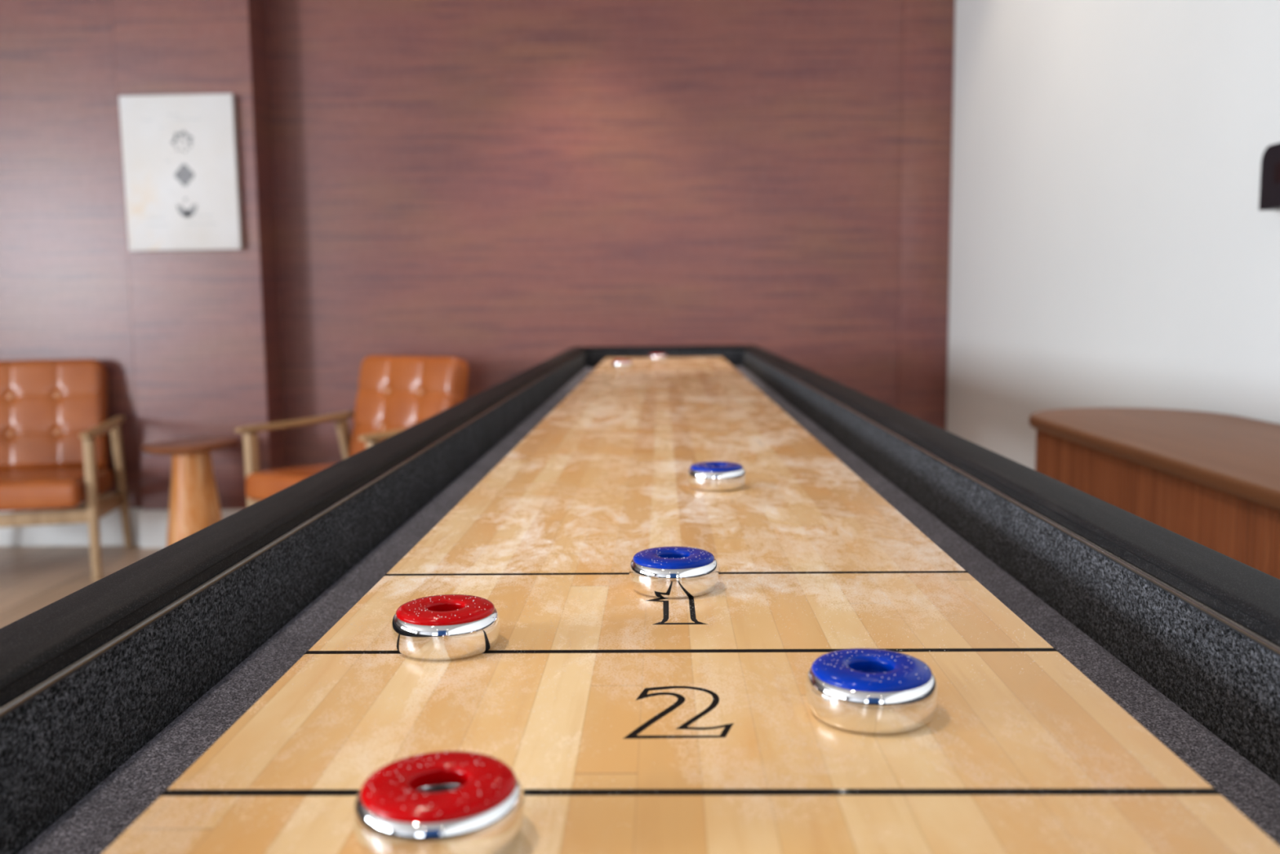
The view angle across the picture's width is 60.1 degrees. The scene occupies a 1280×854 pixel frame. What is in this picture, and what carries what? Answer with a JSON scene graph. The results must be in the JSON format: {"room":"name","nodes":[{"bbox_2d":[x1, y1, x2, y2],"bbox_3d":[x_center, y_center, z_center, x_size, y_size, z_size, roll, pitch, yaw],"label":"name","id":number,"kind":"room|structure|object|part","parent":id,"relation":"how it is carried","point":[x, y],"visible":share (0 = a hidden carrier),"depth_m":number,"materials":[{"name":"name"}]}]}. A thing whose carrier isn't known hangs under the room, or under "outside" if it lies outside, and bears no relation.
{"room":"game room","nodes":[
{"label":"game room","id":0,"kind":"room"},
{"bbox_2d":[0,0,142,507],"bbox_3d":[-3.677,-0.878,4.617,3.259,2.750,0.270,0,6,1],"label":"wall","id":1,"kind":"structure","parent":0,"point":[64,291],"depth_m":4.45,"materials":[{"name":"wood"}]},
{"bbox_2d":[0,507,142,546],"bbox_3d":[-3.674,0.426,4.620,3.245,0.158,0.014,0,6,1],"label":"baseboard","id":2,"kind":"structure","parent":1,"relation":"attached to","point":[110,525],"depth_m":4.59,"materials":[{"name":"paint"}]},
{"bbox_2d":[0,545,164,628],"bbox_3d":[-2.087,1.013,0.370,6.980,0.100,9.230,0,6,1],"label":"floor","id":3,"kind":"structure","parent":0,"point":[33,578],"depth_m":4.15,"materials":[{"name":"brown wood"}]},
{"bbox_2d":[0,358,133,581],"bbox_3d":[-2.331,0.152,4.168,0.672,0.782,0.695,-2,7,-14],"label":"leather armchair","id":4,"kind":"object","parent":3,"relation":"on","point":[55,425],"visible":1,"depth_m":4.34,"materials":[{"name":"orange leather"}]},
{"bbox_3d":[-2.264,0.330,3.920,0.580,0.049,0.024,-2,7,-14],"label":"rail","id":5,"kind":"part","parent":4,"relation":"part of","materials":[{"name":"brown wood"}]},
{"bbox_2d":[0,358,108,470],"bbox_3d":[-2.393,-0.043,4.389,0.505,0.443,0.182,-2,7,-14],"label":"cushion","id":6,"kind":"object","parent":4,"relation":"on","point":[46,405],"depth_m":4.36,"materials":[{"name":"orange leather"}]},
{"bbox_2d":[0,466,114,511],"bbox_3d":[-2.319,0.230,4.130,0.540,0.133,0.602,-2,7,-14],"label":"seat cushion","id":7,"kind":"object","parent":4,"relation":"on","point":[21,488],"depth_m":3.91,"materials":[{"name":"orange leather"}]},
{"bbox_3d":[-1.971,0.299,3.991,0.036,0.515,0.048,-2,7,-14],"label":"leg","id":8,"kind":"part","parent":4,"relation":"part of","materials":[{"name":"brown wood"}]},
{"bbox_3d":[-2.382,0.301,4.397,0.580,0.050,0.024,-2,7,-14],"label":"rail","id":9,"kind":"part","parent":4,"relation":"part of","materials":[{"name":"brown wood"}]},
{"bbox_3d":[-2.036,-0.001,4.210,0.068,0.032,0.630,-2,7,-14],"label":"armrest","id":10,"kind":"part","parent":4,"relation":"part of","materials":[{"name":"brown wood"}]},
{"bbox_3d":[-2.036,0.304,4.232,0.024,0.073,0.492,-2,7,-14],"label":"rail","id":11,"kind":"part","parent":4,"relation":"part of","materials":[{"name":"brown wood"}]},
{"bbox_3d":[-2.101,0.244,4.487,0.034,0.524,0.154,-2,7,-14],"label":"leg","id":12,"kind":"part","parent":4,"relation":"part of","materials":[{"name":"brown wood"}]},
{"bbox_2d":[140,436,237,546],"bbox_3d":[-1.721,0.287,4.262,0.346,0.473,0.346,0,6,1],"label":"side table","id":13,"kind":"object","parent":3,"relation":"on","point":[194,506],"visible":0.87,"depth_m":4.19,"materials":[{"name":"brown wood"}]},
{"bbox_2d":[235,355,468,506],"bbox_3d":[-1.049,0.134,4.212,0.672,0.782,0.695,3,7,29],"label":"leather armchair","id":14,"kind":"object","parent":3,"relation":"on","point":[396,393],"visible":0.53,"depth_m":4.34,"materials":[{"name":"orange leather"}]},
{"bbox_3d":[-1.444,0.277,4.136,0.036,0.515,0.048,3,7,29],"label":"leg","id":15,"kind":"part","parent":14,"relation":"part of","materials":[{"name":"brown wood"}]},
{"bbox_2d":[245,462,336,500],"bbox_3d":[-1.071,0.212,4.179,0.540,0.133,0.602,3,7,29],"label":"seat cushion","id":16,"kind":"object","parent":14,"relation":"on","point":[260,486],"depth_m":4.01,"materials":[{"name":"orange leather"}]},
{"bbox_3d":[-1.321,-0.022,4.330,0.068,0.032,0.630,3,7,29],"label":"armrest","id":17,"kind":"part","parent":14,"relation":"part of","materials":[{"name":"brown wood"}]},
{"bbox_3d":[-1.188,0.224,4.581,0.034,0.524,0.154,3,7,29],"label":"leg","id":18,"kind":"part","parent":14,"relation":"part of","materials":[{"name":"brown wood"}]},
{"bbox_3d":[-0.916,0.305,3.844,0.036,0.515,0.048,3,7,29],"label":"leg","id":19,"kind":"part","parent":14,"relation":"part of","materials":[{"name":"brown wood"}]},
{"bbox_3d":[-0.794,0.006,4.037,0.068,0.032,0.630,3,7,29],"label":"armrest","id":20,"kind":"part","parent":14,"relation":"part of","materials":[{"name":"brown wood"}]},
{"bbox_2d":[348,355,468,457],"bbox_3d":[-0.930,-0.060,4.409,0.505,0.443,0.182,3,7,29],"label":"cushion","id":21,"kind":"object","parent":14,"relation":"on","point":[394,393],"depth_m":4.37,"materials":[{"name":"orange leather"}]},
{"bbox_2d":[0,345,1279,853],"bbox_3d":[0.054,0.330,2.144,0.680,0.821,4.018,0,6,1],"label":"table","id":22,"kind":"object","parent":3,"relation":"on","point":[187,663],"visible":1,"depth_m":0.61,"materials":[{"name":"brown wood"}]},
{"bbox_3d":[-0.266,-0.058,2.107,0.048,0.035,4.018,0,6,1],"label":"rail","id":23,"kind":"part","parent":22,"relation":"part of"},
{"bbox_2d":[352,750,524,853],"bbox_3d":[-0.070,0.134,0.387,0.059,0.024,0.059,-3,7,-20],"label":"puck","id":24,"kind":"object","parent":22,"relation":"on","point":[445,802],"visible":1,"depth_m":0.37,"materials":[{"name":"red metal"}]},
{"bbox_2d":[391,594,499,660],"bbox_3d":[-0.107,0.109,0.609,0.059,0.024,0.059,-7,9,-43],"label":"puck","id":25,"kind":"object","parent":22,"relation":"on","point":[443,627],"visible":1,"depth_m":0.59,"materials":[{"name":"silver metal"}]},
{"bbox_2d":[611,360,631,368],"bbox_3d":[-0.053,-0.182,3.221,0.059,0.024,0.059,5,9,42],"label":"puck","id":26,"kind":"object","parent":22,"relation":"on","point":[616,364],"visible":1,"depth_m":3.20,"materials":[{"name":"silver metal"}]},
{"bbox_2d":[648,353,666,361],"bbox_3d":[0.059,-0.228,3.617,0.059,0.024,0.059,1,7,15],"label":"puck","id":27,"kind":"object","parent":22,"relation":"on","point":[652,357],"visible":1,"depth_m":3.59,"materials":[{"name":"silver metal"}]},
{"bbox_3d":[0.088,-0.291,4.072,0.584,0.013,0.048,0,6,1],"label":"rail","id":28,"kind":"part","parent":22,"relation":"part of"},
{"bbox_2d":[629,546,718,598],"bbox_3d":[0.022,0.095,0.727,0.059,0.024,0.059,2,7,21],"label":"puck","id":29,"kind":"object","parent":22,"relation":"on","point":[667,571],"visible":1,"depth_m":0.70,"materials":[{"name":"silver metal"}]},
{"bbox_2d":[133,413,1240,826],"bbox_3d":[0.031,0.060,1.143,0.403,0.001,1.500,0,6,1],"label":"powder","id":30,"kind":"object","parent":22,"relation":"on","point":[748,413],"visible":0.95,"depth_m":0.62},
{"bbox_2d":[687,461,745,491],"bbox_3d":[0.078,0.050,1.126,0.059,0.024,0.059,5,9,42],"label":"puck","id":31,"kind":"object","parent":22,"relation":"on","point":[712,476],"visible":1,"depth_m":1.10,"materials":[{"name":"silver metal"}]},
{"bbox_2d":[805,648,937,733],"bbox_3d":[0.105,0.119,0.503,0.059,0.024,0.059,5,8,40],"label":"puck","id":32,"kind":"object","parent":22,"relation":"on","point":[869,691],"visible":1,"depth_m":0.48,"materials":[{"name":"silver metal"}]},
{"bbox_3d":[0.366,-0.063,2.094,0.048,0.035,4.018,0,6,1],"label":"rail","id":33,"kind":"part","parent":22,"relation":"part of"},
{"bbox_2d":[1029,407,1279,579],"bbox_3d":[1.005,0.418,1.648,0.416,0.738,1.720,0,6,1],"label":"base cabinet","id":34,"kind":"object","parent":3,"relation":"on","point":[1211,480],"visible":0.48,"depth_m":1.78,"materials":[{"name":"brown wood"}]},
{"bbox_2d":[111,0,287,510],"bbox_3d":[-1.781,-0.890,4.554,0.536,2.750,0.320,0,6,1],"label":"wall column","id":35,"kind":"structure","parent":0,"point":[206,325],"depth_m":4.44,"materials":[{"name":"wood"}]},
{"bbox_2d":[119,93,243,251],"bbox_3d":[-1.807,-1.000,4.364,0.446,0.600,0.034,-1,6,1],"label":"print","id":36,"kind":"object","parent":35,"relation":"attached to","point":[180,153],"visible":1,"depth_m":4.35,"materials":[{"name":"grey paper"}]},
{"bbox_2d":[137,509,241,547],"bbox_3d":[-1.771,0.416,4.532,0.564,0.158,0.014,0,6,1],"label":"baseboard","id":37,"kind":"structure","parent":35,"relation":"attached to","point":[153,523],"depth_m":4.53,"materials":[{"name":"paint"}]},
{"bbox_2d":[265,0,903,467],"bbox_3d":[-0.119,-0.914,4.620,2.785,2.750,0.120,0,6,1],"label":"wall","id":38,"kind":"structure","parent":0,"point":[502,188],"depth_m":4.55,"materials":[{"name":"wood veneer"}]},
{"bbox_2d":[897,0,955,430],"bbox_3d":[1.170,-0.917,4.529,0.205,2.750,0.012,0,6,1],"label":"wall strip","id":39,"kind":"object","parent":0,"point":[928,42],"visible":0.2,"depth_m":4.52,"materials":[{"name":"wood veneer"}]},
{"bbox_2d":[946,0,1279,470],"bbox_3d":[1.248,-0.429,0.144,0.120,2.750,8.830,0,6,1],"label":"wall","id":40,"kind":"structure","parent":0,"point":[1112,245],"depth_m":2.92,"materials":[{"name":"white paint"}]},
{"bbox_2d":[1258,142,1279,210],"bbox_3d":[1.194,-1.203,1.941,0.046,1.607,0.170,0,6,1],"label":"wall box","id":41,"kind":"object","parent":40,"relation":"attached to","point":[1269,188],"visible":1,"depth_m":2.07,"materials":[{"name":"black plastic"}]},
{"bbox_3d":[1.179,-0.467,2.016,0.002,0.037,0.085,0,6,1],"label":"recess panel","id":42,"kind":"part","parent":41,"relation":"part of","materials":[{"name":"black plastic"}]}
]}

